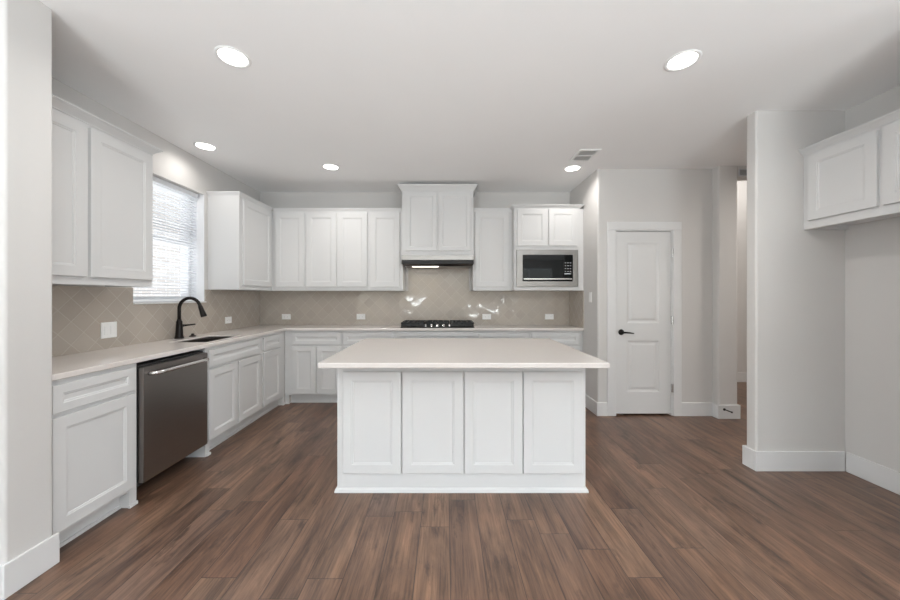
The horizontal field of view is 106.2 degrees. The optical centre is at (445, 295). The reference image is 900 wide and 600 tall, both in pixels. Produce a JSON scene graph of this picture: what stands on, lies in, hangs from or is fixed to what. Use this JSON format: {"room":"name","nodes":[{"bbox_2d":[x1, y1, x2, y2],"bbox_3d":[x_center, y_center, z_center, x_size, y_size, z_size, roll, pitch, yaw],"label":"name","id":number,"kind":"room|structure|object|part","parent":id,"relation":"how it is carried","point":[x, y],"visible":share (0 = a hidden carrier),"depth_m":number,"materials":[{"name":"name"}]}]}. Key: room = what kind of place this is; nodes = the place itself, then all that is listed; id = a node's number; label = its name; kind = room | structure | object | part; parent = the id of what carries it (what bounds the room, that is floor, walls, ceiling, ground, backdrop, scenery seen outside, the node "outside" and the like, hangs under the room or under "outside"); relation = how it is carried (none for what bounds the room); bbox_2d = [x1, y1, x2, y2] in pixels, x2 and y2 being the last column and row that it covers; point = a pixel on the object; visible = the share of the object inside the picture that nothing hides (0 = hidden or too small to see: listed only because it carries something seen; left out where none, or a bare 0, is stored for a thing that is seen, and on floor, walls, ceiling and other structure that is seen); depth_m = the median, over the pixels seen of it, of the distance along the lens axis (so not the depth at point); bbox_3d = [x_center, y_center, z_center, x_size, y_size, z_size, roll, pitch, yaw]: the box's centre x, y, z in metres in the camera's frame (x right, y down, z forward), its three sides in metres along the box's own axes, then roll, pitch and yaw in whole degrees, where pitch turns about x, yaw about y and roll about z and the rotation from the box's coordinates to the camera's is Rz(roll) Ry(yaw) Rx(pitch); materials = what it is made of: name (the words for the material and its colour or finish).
{"room":"kitchen","nodes":[
{"label":"kitchen","id":0,"kind":"room"},
{"bbox_2d":[0,0,51,563],"bbox_3d":[-3.322,-0.042,1.582,2.755,2.743,0.184,0,0,0],"label":"wall","id":1,"kind":"structure","parent":0,"point":[25,25],"depth_m":1.56,"materials":[{"name":"paint"}]},
{"bbox_2d":[0,532,59,599],"bbox_3d":[-3.265,1.255,1.583,2.670,0.150,0.215,0,0,0],"label":"baseboard","id":2,"kind":"structure","parent":1,"relation":"attached to","point":[24,568],"depth_m":1.56,"materials":[{"name":"paint"}]},
{"bbox_2d":[52,77,259,303],"bbox_3d":[-2.650,-0.042,3.202,0.220,2.743,3.056,0,0,0],"label":"wall","id":3,"kind":"structure","parent":0,"point":[174,165],"depth_m":3.16,"materials":[{"name":"paint"}]},
{"bbox_2d":[52,94,162,286],"bbox_3d":[-2.348,-0.590,2.129,0.382,1.041,0.903,0,0,0],"label":"upper cabinet","id":4,"kind":"object","parent":3,"relation":"attached to","point":[102,173],"visible":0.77,"depth_m":2.12,"materials":[{"name":"paint"}]},
{"bbox_3d":[-2.193,-0.576,1.878,0.019,0.917,0.356,0,0,0],"label":"door","id":5,"kind":"part","parent":4,"relation":"part of","materials":[{"name":"paint"}]},
{"bbox_3d":[-2.348,-1.083,2.129,0.382,0.054,0.903,0,0,0],"label":"crown moulding","id":6,"kind":"part","parent":4,"relation":"part of","materials":[{"name":"paint"}]},
{"bbox_3d":[-2.193,-0.576,2.299,0.019,0.917,0.438,0,0,0],"label":"door","id":7,"kind":"part","parent":4,"relation":"part of","materials":[{"name":"paint"}]},
{"bbox_2d":[52,286,259,356],"bbox_3d":[-2.534,0.163,3.138,0.010,0.459,2.921,0,0,0],"label":"backsplash","id":8,"kind":"structure","parent":3,"relation":"attached to","point":[78,312],"depth_m":2.69,"materials":[{"name":"tile"}]},
{"bbox_2d":[101,322,116,338],"bbox_3d":[-2.524,0.255,2.535,0.009,0.118,0.118,0,0,0],"label":"switch plate","id":9,"kind":"object","parent":8,"relation":"attached to","point":[108,329],"visible":1,"depth_m":2.53,"materials":[{"name":"white plastic"}]},
{"bbox_2d":[225,317,231,323],"bbox_3d":[-2.525,0.280,3.925,0.008,0.075,0.115,0,0,0],"label":"outlet plate","id":10,"kind":"object","parent":8,"relation":"attached to","point":[227,319],"visible":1,"depth_m":3.92,"materials":[{"name":"white plastic"}]},
{"bbox_2d":[132,183,205,303],"bbox_3d":[-2.638,-0.499,3.143,0.240,1.132,0.819,0,0,0],"label":"window","id":11,"kind":"structure","parent":3,"relation":"in","point":[199,283],"depth_m":3.54,"materials":[{"name":"white plastic"}]},
{"bbox_2d":[133,176,197,301],"bbox_3d":[-2.615,-0.507,3.143,0.046,1.114,0.793,0,0,0],"label":"window blind","id":12,"kind":"object","parent":11,"relation":"attached to","point":[156,180],"visible":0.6,"depth_m":3.23,"materials":[{"name":"white"}]},
{"bbox_3d":[-2.615,0.041,3.143,0.026,0.018,0.793,0,0,0],"label":"rail","id":13,"kind":"part","parent":12,"relation":"part of","materials":[{"name":"white plastic"}]},
{"bbox_3d":[-2.595,0.062,3.143,0.154,0.012,0.819,0,0,0],"label":"sill","id":14,"kind":"part","parent":11,"relation":"part of","materials":[{"name":"paint"}]},
{"bbox_3d":[-2.713,-0.535,3.143,0.089,0.040,0.731,0,0,0],"label":"meeting rail","id":15,"kind":"part","parent":11,"relation":"part of","materials":[{"name":"white plastic"}]},
{"bbox_2d":[206,191,272,290],"bbox_3d":[-2.361,-0.590,4.094,0.357,1.041,1.029,0,0,0],"label":"upper cabinet","id":16,"kind":"object","parent":3,"relation":"attached to","point":[239,224],"visible":0.92,"depth_m":3.60,"materials":[{"name":"paint"}]},
{"bbox_3d":[-2.361,-1.089,3.918,0.357,0.042,0.677,0,0,0],"label":"crown moulding","id":17,"kind":"part","parent":16,"relation":"part of","materials":[{"name":"paint"}]},
{"bbox_3d":[-2.193,-0.582,3.945,0.019,0.929,0.580,0,0,0],"label":"door","id":18,"kind":"part","parent":16,"relation":"part of","materials":[{"name":"paint"}]},
{"bbox_2d":[260,192,569,290],"bbox_3d":[-0.378,-0.042,4.670,4.325,2.743,0.120,0,0,0],"label":"wall","id":19,"kind":"structure","parent":0,"point":[272,199],"depth_m":4.61,"materials":[{"name":"paint"}]},
{"bbox_2d":[272,208,305,290],"bbox_3d":[-1.990,-0.590,4.433,0.422,1.041,0.352,0,0,0],"label":"upper cabinet","id":20,"kind":"object","parent":19,"relation":"attached to","point":[288,224],"visible":0.83,"depth_m":4.27,"materials":[{"name":"paint"}]},
{"bbox_3d":[-1.979,-1.089,4.433,0.400,0.042,0.352,0,0,0],"label":"crown moulding","id":21,"kind":"part","parent":20,"relation":"part of","materials":[{"name":"paint"}]},
{"bbox_2d":[305,208,368,290],"bbox_3d":[-1.376,-0.590,4.433,0.803,1.041,0.352,0,0,0],"label":"upper cabinet","id":22,"kind":"object","parent":19,"relation":"attached to","point":[337,239],"visible":0.91,"depth_m":4.27,"materials":[{"name":"paint"}]},
{"bbox_3d":[-1.574,-0.582,4.268,0.376,0.929,0.019,0,0,0],"label":"door","id":23,"kind":"part","parent":22,"relation":"part of","materials":[{"name":"paint"}]},
{"bbox_3d":[-1.376,-1.089,4.433,0.803,0.042,0.352,0,0,0],"label":"crown moulding","id":24,"kind":"part","parent":22,"relation":"part of","materials":[{"name":"paint"}]},
{"bbox_3d":[-1.181,-0.582,4.268,0.372,0.929,0.019,0,0,0],"label":"door","id":25,"kind":"part","parent":22,"relation":"part of","materials":[{"name":"paint"}]},
{"bbox_2d":[369,208,405,290],"bbox_3d":[-0.760,-0.590,4.433,0.426,1.041,0.352,0,0,0],"label":"upper cabinet","id":26,"kind":"object","parent":19,"relation":"attached to","point":[387,272],"visible":0.82,"depth_m":4.27,"materials":[{"name":"paint"}]},
{"bbox_3d":[-0.769,-0.582,4.268,0.363,0.929,0.019,0,0,0],"label":"door","id":27,"kind":"part","parent":26,"relation":"part of","materials":[{"name":"paint"}]},
{"bbox_3d":[-0.760,-1.089,4.433,0.426,0.042,0.352,0,0,0],"label":"crown moulding","id":28,"kind":"part","parent":26,"relation":"part of","materials":[{"name":"paint"}]},
{"bbox_2d":[260,268,568,324],"bbox_3d":[-0.427,-0.039,4.604,4.224,0.862,0.010,0,0,0],"label":"backsplash","id":29,"kind":"structure","parent":19,"relation":"attached to","point":[432,293],"depth_m":4.60,"materials":[{"name":"tile"}]},
{"bbox_2d":[282,314,290,318],"bbox_3d":[-2.173,0.282,4.595,0.118,0.074,0.008,0,0,0],"label":"outlet plate","id":30,"kind":"object","parent":29,"relation":"attached to","point":[284,316],"visible":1,"depth_m":4.59,"materials":[{"name":"white plastic"}]},
{"bbox_2d":[357,314,364,318],"bbox_3d":[-1.157,0.282,4.595,0.118,0.074,0.008,0,0,0],"label":"outlet plate","id":31,"kind":"object","parent":29,"relation":"attached to","point":[359,316],"visible":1,"depth_m":4.59,"materials":[{"name":"white plastic"}]},
{"bbox_2d":[482,314,490,318],"bbox_3d":[0.554,0.282,4.595,0.118,0.074,0.008,0,0,0],"label":"outlet plate","id":32,"kind":"object","parent":29,"relation":"attached to","point":[484,316],"visible":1,"depth_m":4.59,"materials":[{"name":"white plastic"}]},
{"bbox_2d":[545,314,553,318],"bbox_3d":[1.406,0.282,4.595,0.118,0.074,0.008,0,0,0],"label":"outlet plate","id":33,"kind":"object","parent":29,"relation":"attached to","point":[547,316],"visible":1,"depth_m":4.59,"materials":[{"name":"white plastic"}]},
{"bbox_2d":[398,184,477,254],"bbox_3d":[-0.103,-0.939,4.378,0.982,0.873,0.463,0,0,0],"label":"upper cabinet","id":34,"kind":"object","parent":19,"relation":"attached to","point":[437,219],"visible":0.88,"depth_m":4.18,"materials":[{"name":"paint"}]},
{"bbox_3d":[-0.305,-0.919,4.185,0.377,0.719,0.019,0,0,0],"label":"door","id":35,"kind":"part","parent":34,"relation":"part of","materials":[{"name":"paint"}]},
{"bbox_2d":[402,255,473,267],"bbox_3d":[-0.103,-0.433,4.371,0.885,0.138,0.454,0,0,0],"label":"range hood","id":36,"kind":"object","parent":34,"relation":"attached to","point":[409,261],"visible":1,"depth_m":4.14,"materials":[{"name":"metal"}]},
{"bbox_3d":[-0.103,-1.334,4.378,0.982,0.082,0.463,0,0,0],"label":"crown moulding","id":37,"kind":"part","parent":34,"relation":"part of","materials":[{"name":"paint"}]},
{"bbox_3d":[0.107,-0.919,4.185,0.397,0.719,0.019,0,0,0],"label":"door","id":38,"kind":"part","parent":34,"relation":"part of","materials":[{"name":"paint"}]},
{"bbox_2d":[471,208,511,290],"bbox_3d":[0.589,-0.590,4.433,0.494,1.041,0.352,0,0,0],"label":"upper cabinet","id":39,"kind":"object","parent":19,"relation":"attached to","point":[491,270],"visible":0.86,"depth_m":4.27,"materials":[{"name":"paint"}]},
{"bbox_3d":[0.589,-1.089,4.433,0.494,0.042,0.352,0,0,0],"label":"crown moulding","id":40,"kind":"part","parent":39,"relation":"part of","materials":[{"name":"paint"}]},
{"bbox_2d":[510,204,583,290],"bbox_3d":[1.243,-0.590,4.354,0.883,1.041,0.510,0,0,0],"label":"upper cabinet","id":41,"kind":"object","parent":19,"relation":"attached to","point":[534,226],"visible":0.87,"depth_m":4.12,"materials":[{"name":"paint"}]},
{"bbox_3d":[1.052,-0.835,4.125,0.365,0.446,0.019,0,0,0],"label":"door","id":42,"kind":"part","parent":41,"relation":"part of","materials":[{"name":"paint"}]},
{"bbox_2d":[516,250,577,286],"bbox_3d":[1.234,-0.339,4.332,0.750,0.450,0.456,0,0,0],"label":"microwave","id":43,"kind":"object","parent":41,"relation":"in","point":[534,268],"visible":0.98,"depth_m":4.12,"materials":[{"name":"grey metal"}]},
{"bbox_3d":[1.179,-0.341,4.126,0.486,0.319,0.015,0,0,0],"label":"door","id":44,"kind":"part","parent":43,"relation":"part of","materials":[{"name":"black glass"}]},
{"bbox_3d":[1.238,-0.207,4.111,0.590,0.018,0.014,0,0,0],"label":"handle","id":45,"kind":"part","parent":43,"relation":"part of","materials":[{"name":"silver metal"}]},
{"bbox_3d":[1.484,-0.341,4.126,0.120,0.319,0.015,0,0,0],"label":"control panel","id":46,"kind":"part","parent":43,"relation":"part of","materials":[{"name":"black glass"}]},
{"bbox_3d":[1.238,-1.090,4.177,0.874,0.040,0.156,0,0,0],"label":"crown moulding","id":47,"kind":"part","parent":41,"relation":"part of","materials":[{"name":"paint"}]},
{"bbox_3d":[1.425,-0.835,4.125,0.342,0.446,0.019,0,0,0],"label":"door","id":48,"kind":"part","parent":41,"relation":"part of","materials":[{"name":"paint"}]},
{"bbox_2d":[5,382,899,599],"bbox_3d":[0.500,1.380,0.050,10.400,0.100,10.700,0,0,0],"label":"floor","id":49,"kind":"structure","parent":0,"point":[671,509],"depth_m":1.90,"materials":[{"name":"brown wood"}]},
{"bbox_2d":[52,363,137,547],"bbox_3d":[-2.252,0.878,1.923,0.573,0.903,0.490,0,0,0],"label":"base cabinet","id":50,"kind":"object","parent":49,"relation":"on","point":[94,413],"visible":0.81,"depth_m":1.89,"materials":[{"name":"paint"}]},
{"bbox_3d":[-1.975,0.523,1.915,0.019,0.143,0.450,0,0,0],"label":"drawer","id":51,"kind":"part","parent":50,"relation":"part of","materials":[{"name":"paint"}]},
{"bbox_3d":[-1.980,1.320,2.140,0.010,0.019,0.055,0,0,0],"label":"shoe moulding","id":52,"kind":"part","parent":50,"relation":"part of","materials":[{"name":"paint"}]},
{"bbox_2d":[52,325,583,380],"bbox_3d":[-0.427,0.409,3.143,4.223,0.032,2.932,0,0,0],"label":"countertop","id":53,"kind":"structure","parent":50,"relation":"on","point":[71,365],"depth_m":2.80,"materials":[{"name":"white stone"}]},
{"bbox_2d":[174,297,206,338],"bbox_3d":[-2.362,0.199,3.176,0.292,0.387,0.167,0,0,0],"label":"faucet","id":54,"kind":"object","parent":53,"relation":"on","point":[179,323],"visible":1,"depth_m":3.12,"materials":[{"name":"black metal"}]},
{"bbox_3d":[-2.374,0.114,3.130,0.221,0.217,0.029,0,0,0],"label":"spout","id":55,"kind":"part","parent":54,"relation":"part of","materials":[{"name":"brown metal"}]},
{"bbox_2d":[181,337,229,341],"bbox_3d":[-2.205,0.517,3.130,0.308,0.225,0.498,0,0,0],"label":"sink","id":56,"kind":"object","parent":53,"relation":"in","point":[205,339],"visible":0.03,"depth_m":3.32,"materials":[{"name":"metal"}]},
{"bbox_2d":[400,320,473,327],"bbox_3d":[-0.105,0.359,4.365,0.910,0.066,0.430,0,0,0],"label":"cooktop","id":57,"kind":"object","parent":53,"relation":"in","point":[406,323],"visible":1,"depth_m":4.18,"materials":[{"name":"black metal"}]},
{"bbox_2d":[136,351,208,487],"bbox_3d":[-2.211,0.883,2.472,0.638,0.870,0.592,0,0,0],"label":"dishwasher","id":58,"kind":"object","parent":49,"relation":"on","point":[171,391],"visible":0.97,"depth_m":2.38,"materials":[{"name":"grey metal"}]},
{"bbox_3d":[-1.922,0.508,2.472,0.060,0.027,0.528,0,0,0],"label":"handle","id":59,"kind":"part","parent":58,"relation":"part of","materials":[{"name":"silver metal"}]},
{"bbox_2d":[187,336,260,456],"bbox_3d":[-2.252,0.878,3.212,0.573,0.903,0.850,0,0,0],"label":"base cabinet","id":60,"kind":"object","parent":49,"relation":"on","point":[233,368],"visible":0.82,"depth_m":3.11,"materials":[{"name":"paint"}]},
{"bbox_3d":[-1.975,0.910,3.002,0.019,0.584,0.385,0,0,0],"label":"door","id":61,"kind":"part","parent":60,"relation":"part of","materials":[{"name":"paint"}]},
{"bbox_3d":[-1.975,0.523,3.205,0.019,0.143,0.790,0,0,0],"label":"drawer","id":62,"kind":"part","parent":60,"relation":"part of","materials":[{"name":"paint"}]},
{"bbox_3d":[-1.975,0.910,3.406,0.019,0.584,0.388,0,0,0],"label":"door","id":63,"kind":"part","parent":60,"relation":"part of","materials":[{"name":"paint"}]},
{"bbox_2d":[256,331,285,418],"bbox_3d":[-2.252,0.878,3.898,0.573,0.903,0.522,0,0,0],"label":"base cabinet","id":64,"kind":"object","parent":49,"relation":"on","point":[272,345],"visible":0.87,"depth_m":3.85,"materials":[{"name":"paint"}]},
{"bbox_3d":[-1.975,0.523,3.842,0.019,0.143,0.375,0,0,0],"label":"drawer","id":65,"kind":"part","parent":64,"relation":"part of","materials":[{"name":"paint"}]},
{"bbox_3d":[-1.975,0.910,3.842,0.019,0.584,0.375,0,0,0],"label":"door","id":66,"kind":"part","parent":64,"relation":"part of","materials":[{"name":"paint"}]},
{"bbox_2d":[285,331,342,403],"bbox_3d":[-1.629,0.878,4.375,0.710,0.903,0.460,0,0,0],"label":"base cabinet","id":67,"kind":"object","parent":49,"relation":"on","point":[305,382],"visible":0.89,"depth_m":4.15,"materials":[{"name":"paint"}]},
{"bbox_3d":[-1.743,0.910,4.155,0.292,0.584,0.019,0,0,0],"label":"door","id":68,"kind":"part","parent":67,"relation":"part of","materials":[{"name":"paint"}]},
{"bbox_3d":[-1.590,0.523,4.155,0.598,0.143,0.019,0,0,0],"label":"drawer","id":69,"kind":"part","parent":67,"relation":"part of","materials":[{"name":"paint"}]},
{"bbox_3d":[-1.438,0.910,4.155,0.293,0.584,0.019,0,0,0],"label":"door","id":70,"kind":"part","parent":67,"relation":"part of","materials":[{"name":"paint"}]},
{"bbox_2d":[343,331,395,349],"bbox_3d":[-0.946,0.878,4.375,0.652,0.903,0.460,0,0,0],"label":"base cabinet","id":71,"kind":"object","parent":49,"relation":"on","point":[350,338],"visible":0.22,"depth_m":4.15,"materials":[{"name":"paint"}]},
{"bbox_3d":[-0.945,0.523,4.155,0.623,0.143,0.019,0,0,0],"label":"drawer","id":72,"kind":"part","parent":71,"relation":"part of","materials":[{"name":"paint"}]},
{"bbox_2d":[396,331,475,337],"bbox_3d":[-0.125,0.878,4.375,0.988,0.903,0.460,0,0,0],"label":"base cabinet","id":73,"kind":"object","parent":49,"relation":"on","point":[399,334],"visible":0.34,"depth_m":4.15,"materials":[{"name":"paint"}]},
{"bbox_3d":[-0.123,0.465,4.155,0.936,0.060,0.018,0,0,0],"label":"panel","id":74,"kind":"part","parent":73,"relation":"part of","materials":[{"name":"paint"}]},
{"bbox_3d":[-0.114,0.554,4.155,0.758,0.092,0.019,0,0,0],"label":"drawer","id":75,"kind":"part","parent":73,"relation":"part of","materials":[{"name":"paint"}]},
{"bbox_2d":[334,368,588,492],"bbox_3d":[0.104,0.884,2.747,1.715,0.891,0.946,0,0,0],"label":"kitchen island","id":76,"kind":"object","parent":49,"relation":"on","point":[400,430],"visible":0.89,"depth_m":2.28,"materials":[{"name":"paint"}]},
{"bbox_3d":[-0.499,0.854,2.284,0.391,0.684,0.019,0,0,0],"label":"door","id":77,"kind":"part","parent":76,"relation":"part of","materials":[{"name":"paint"}]},
{"bbox_3d":[-0.090,0.854,2.284,0.408,0.684,0.019,0,0,0],"label":"door","id":78,"kind":"part","parent":76,"relation":"part of","materials":[{"name":"paint"}]},
{"bbox_3d":[0.104,1.315,2.749,1.715,0.029,0.941,0,0,0],"label":"shoe moulding","id":79,"kind":"part","parent":76,"relation":"part of","materials":[{"name":"paint"}]},
{"bbox_2d":[318,338,609,367],"bbox_3d":[0.107,0.421,2.639,1.767,0.032,1.193,0,0,0],"label":"island countertop","id":80,"kind":"structure","parent":76,"relation":"on","point":[368,352],"depth_m":2.34,"materials":[{"name":"white stone"}]},
{"bbox_3d":[0.320,0.854,2.284,0.387,0.684,0.019,0,0,0],"label":"door","id":81,"kind":"part","parent":76,"relation":"part of","materials":[{"name":"paint"}]},
{"bbox_3d":[0.722,0.854,2.284,0.396,0.684,0.019,0,0,0],"label":"door","id":82,"kind":"part","parent":76,"relation":"part of","materials":[{"name":"paint"}]},
{"bbox_2d":[476,331,528,337],"bbox_3d":[0.699,0.878,4.375,0.658,0.903,0.460,0,0,0],"label":"base cabinet","id":83,"kind":"object","parent":49,"relation":"on","point":[479,334],"visible":0.1,"depth_m":4.15,"materials":[{"name":"paint"}]},
{"bbox_3d":[0.705,0.523,4.155,0.610,0.143,0.019,0,0,0],"label":"drawer","id":84,"kind":"part","parent":83,"relation":"part of","materials":[{"name":"paint"}]},
{"bbox_2d":[529,331,582,351],"bbox_3d":[1.356,0.878,4.375,0.653,0.903,0.460,0,0,0],"label":"base cabinet","id":85,"kind":"object","parent":49,"relation":"on","point":[574,339],"visible":0.21,"depth_m":4.15,"materials":[{"name":"paint"}]},
{"bbox_3d":[1.346,0.523,4.155,0.585,0.143,0.019,0,0,0],"label":"drawer","id":86,"kind":"part","parent":85,"relation":"part of","materials":[{"name":"paint"}]},
{"bbox_3d":[1.494,0.910,4.155,0.288,0.584,0.019,0,0,0],"label":"door","id":87,"kind":"part","parent":85,"relation":"part of","materials":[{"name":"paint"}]},
{"bbox_2d":[39,0,899,191],"bbox_3d":[0.500,-1.792,0.050,10.400,0.757,10.700,0,0,0],"label":"ceiling","id":88,"kind":"structure","parent":0,"point":[494,95],"depth_m":2.20,"materials":[{"name":"paint"}]},
{"bbox_2d":[193,142,217,150],"bbox_3d":[-2.270,-1.410,3.190,0.190,0.005,0.190,0,0,0],"label":"recessed light","id":89,"kind":"object","parent":88,"relation":"in","point":[201,145],"visible":1,"depth_m":3.19,"materials":[{"name":"white plastic"}]},
{"bbox_2d":[214,45,251,68],"bbox_3d":[-1.260,-1.410,2.000,0.190,0.005,0.190,0,0,0],"label":"recessed light","id":90,"kind":"object","parent":88,"relation":"in","point":[231,56],"visible":1,"depth_m":1.99,"materials":[{"name":"white plastic"}]},
{"bbox_2d":[322,164,339,169],"bbox_3d":[-1.260,-1.410,3.700,0.190,0.005,0.190,0,0,0],"label":"recessed light","id":91,"kind":"object","parent":88,"relation":"in","point":[325,166],"visible":1,"depth_m":3.70,"materials":[{"name":"white plastic"}]},
{"bbox_2d":[563,165,581,171],"bbox_3d":[1.400,-1.410,3.740,0.190,0.005,0.190,0,0,0],"label":"recessed light","id":92,"kind":"object","parent":88,"relation":"in","point":[571,168],"visible":1,"depth_m":3.74,"materials":[{"name":"white plastic"}]},
{"bbox_2d":[569,149,600,161],"bbox_3d":[1.390,-1.408,3.390,0.210,0.009,0.280,0,0,0],"label":"ceiling vent","id":93,"kind":"object","parent":88,"relation":"in","point":[582,155],"visible":1,"depth_m":3.38,"materials":[{"name":"grey metal"}]},
{"bbox_2d":[664,49,701,71],"bbox_3d":[1.420,-1.410,2.030,0.190,0.005,0.190,0,0,0],"label":"recessed light","id":94,"kind":"object","parent":88,"relation":"in","point":[680,61],"visible":1,"depth_m":2.02,"materials":[{"name":"white plastic"}]},
{"bbox_2d":[570,166,736,404],"bbox_3d":[2.426,-0.370,4.530,1.483,3.400,1.740,0,0,0],"label":"wall","id":95,"kind":"structure","parent":0,"point":[704,201],"depth_m":3.75,"materials":[{"name":"paint"}]},
{"bbox_2d":[569,291,583,327],"bbox_3d":[1.679,0.163,4.362,0.010,0.459,0.471,0,0,0],"label":"backsplash","id":96,"kind":"structure","parent":95,"relation":"attached to","point":[576,298],"depth_m":4.34,"materials":[{"name":"tile"}]},
{"bbox_2d":[589,292,591,301],"bbox_3d":[1.680,0.015,3.940,0.009,0.118,0.072,0,0,0],"label":"switch plate","id":97,"kind":"object","parent":95,"relation":"attached to","point":[590,293],"visible":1,"depth_m":3.92,"materials":[{"name":"white plastic"}]},
{"bbox_2d":[607,222,681,415],"bbox_3d":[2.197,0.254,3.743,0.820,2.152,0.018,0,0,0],"label":"trim","id":98,"kind":"structure","parent":95,"relation":"attached to","point":[612,227],"depth_m":3.73,"materials":[{"name":"paint"}]},
{"bbox_2d":[616,232,673,413],"bbox_3d":[2.204,0.296,3.750,0.624,2.023,0.093,0,0,0],"label":"door","id":99,"kind":"structure","parent":95,"relation":"in","point":[644,319],"depth_m":3.76,"materials":[{"name":"paint"}]},
{"bbox_3d":[1.991,0.402,3.733,0.152,0.066,0.058,0,0,0],"label":"handle","id":100,"kind":"part","parent":99,"relation":"part of","materials":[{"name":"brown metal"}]},
{"bbox_2d":[585,394,739,418],"bbox_3d":[2.426,1.255,4.434,1.513,0.150,1.563,0,0,0],"label":"baseboard","id":101,"kind":"structure","parent":95,"relation":"attached to","point":[598,408],"depth_m":3.74,"materials":[{"name":"paint"}]},
{"bbox_2d":[737,181,746,371],"bbox_3d":[4.385,-0.370,5.290,2.630,3.400,0.120,0,0,0],"label":"wall","id":102,"kind":"structure","parent":0,"point":[741,185],"depth_m":5.23,"materials":[{"name":"paint"}]},
{"bbox_2d":[737,372,746,381],"bbox_3d":[4.385,1.255,5.223,2.431,0.150,0.015,0,0,0],"label":"baseboard","id":103,"kind":"structure","parent":102,"relation":"attached to","point":[741,376],"depth_m":5.21,"materials":[{"name":"paint"}]},
{"bbox_2d":[737,166,746,180],"bbox_3d":[4.385,-1.680,3.724,2.430,0.780,0.113,0,0,0],"label":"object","id":104,"kind":"structure","parent":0,"point":[739,178],"depth_m":3.68,"materials":[{"name":"paint"}]},
{"bbox_2d":[739,169,746,175],"bbox_3d":[3.324,-1.341,3.663,0.302,0.074,0.007,0,0,0],"label":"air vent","id":105,"kind":"object","parent":104,"relation":"in","point":[742,172],"visible":0.38,"depth_m":3.66,"materials":[{"name":"grey metal"}]},
{"bbox_2d":[747,85,899,471],"bbox_3d":[2.761,-0.042,2.058,0.797,2.743,1.215,0,0,0],"label":"wall","id":106,"kind":"structure","parent":0,"point":[823,306],"depth_m":2.58,"materials":[{"name":"paint"}]},
{"bbox_2d":[742,445,844,470],"bbox_3d":[3.974,1.255,2.058,3.252,0.150,1.245,0,0,0],"label":"baseboard","id":107,"kind":"structure","parent":106,"relation":"attached to","point":[755,460],"depth_m":2.56,"materials":[{"name":"paint"}]},
{"bbox_2d":[798,108,899,229],"bbox_3d":[2.862,-0.806,2.108,0.358,0.607,0.931,0,0,0],"label":"upper cabinet","id":108,"kind":"object","parent":106,"relation":"attached to","point":[852,176],"visible":1,"depth_m":2.25,"materials":[{"name":"paint"}]},
{"bbox_3d":[2.712,-0.803,2.325,0.019,0.481,0.406,0,0,0],"label":"door","id":109,"kind":"part","parent":108,"relation":"part of","materials":[{"name":"paint"}]},
{"bbox_3d":[2.862,-1.085,2.108,0.358,0.050,0.931,0,0,0],"label":"crown moulding","id":110,"kind":"part","parent":108,"relation":"part of","materials":[{"name":"paint"}]},
{"bbox_3d":[2.712,-0.803,1.881,0.019,0.481,0.431,0,0,0],"label":"door","id":111,"kind":"part","parent":108,"relation":"part of","materials":[{"name":"paint"}]},
{"bbox_2d":[846,452,899,494],"bbox_3d":[3.034,1.255,2.058,0.015,0.150,1.003,0,0,0],"label":"baseboard","id":112,"kind":"structure","parent":106,"relation":"attached to","point":[887,478],"depth_m":2.39,"materials":[{"name":"paint"}]},
{"label":"outside","id":113,"kind":"structure","parent":0,"visible":0},
{"bbox_3d":[-7.400,1.680,7.800,9.200,0.100,12.400,0,0,0],"label":"ground","id":114,"kind":"structure","parent":113,"visible":0},
{"bbox_2d":[133,188,179,302],"bbox_3d":[-5.500,-0.620,6.600,0.200,4.500,10.800,0,0,0],"label":"brick wall","id":115,"kind":"structure","parent":114,"relation":"on","point":[160,289],"depth_m":6.51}
]}

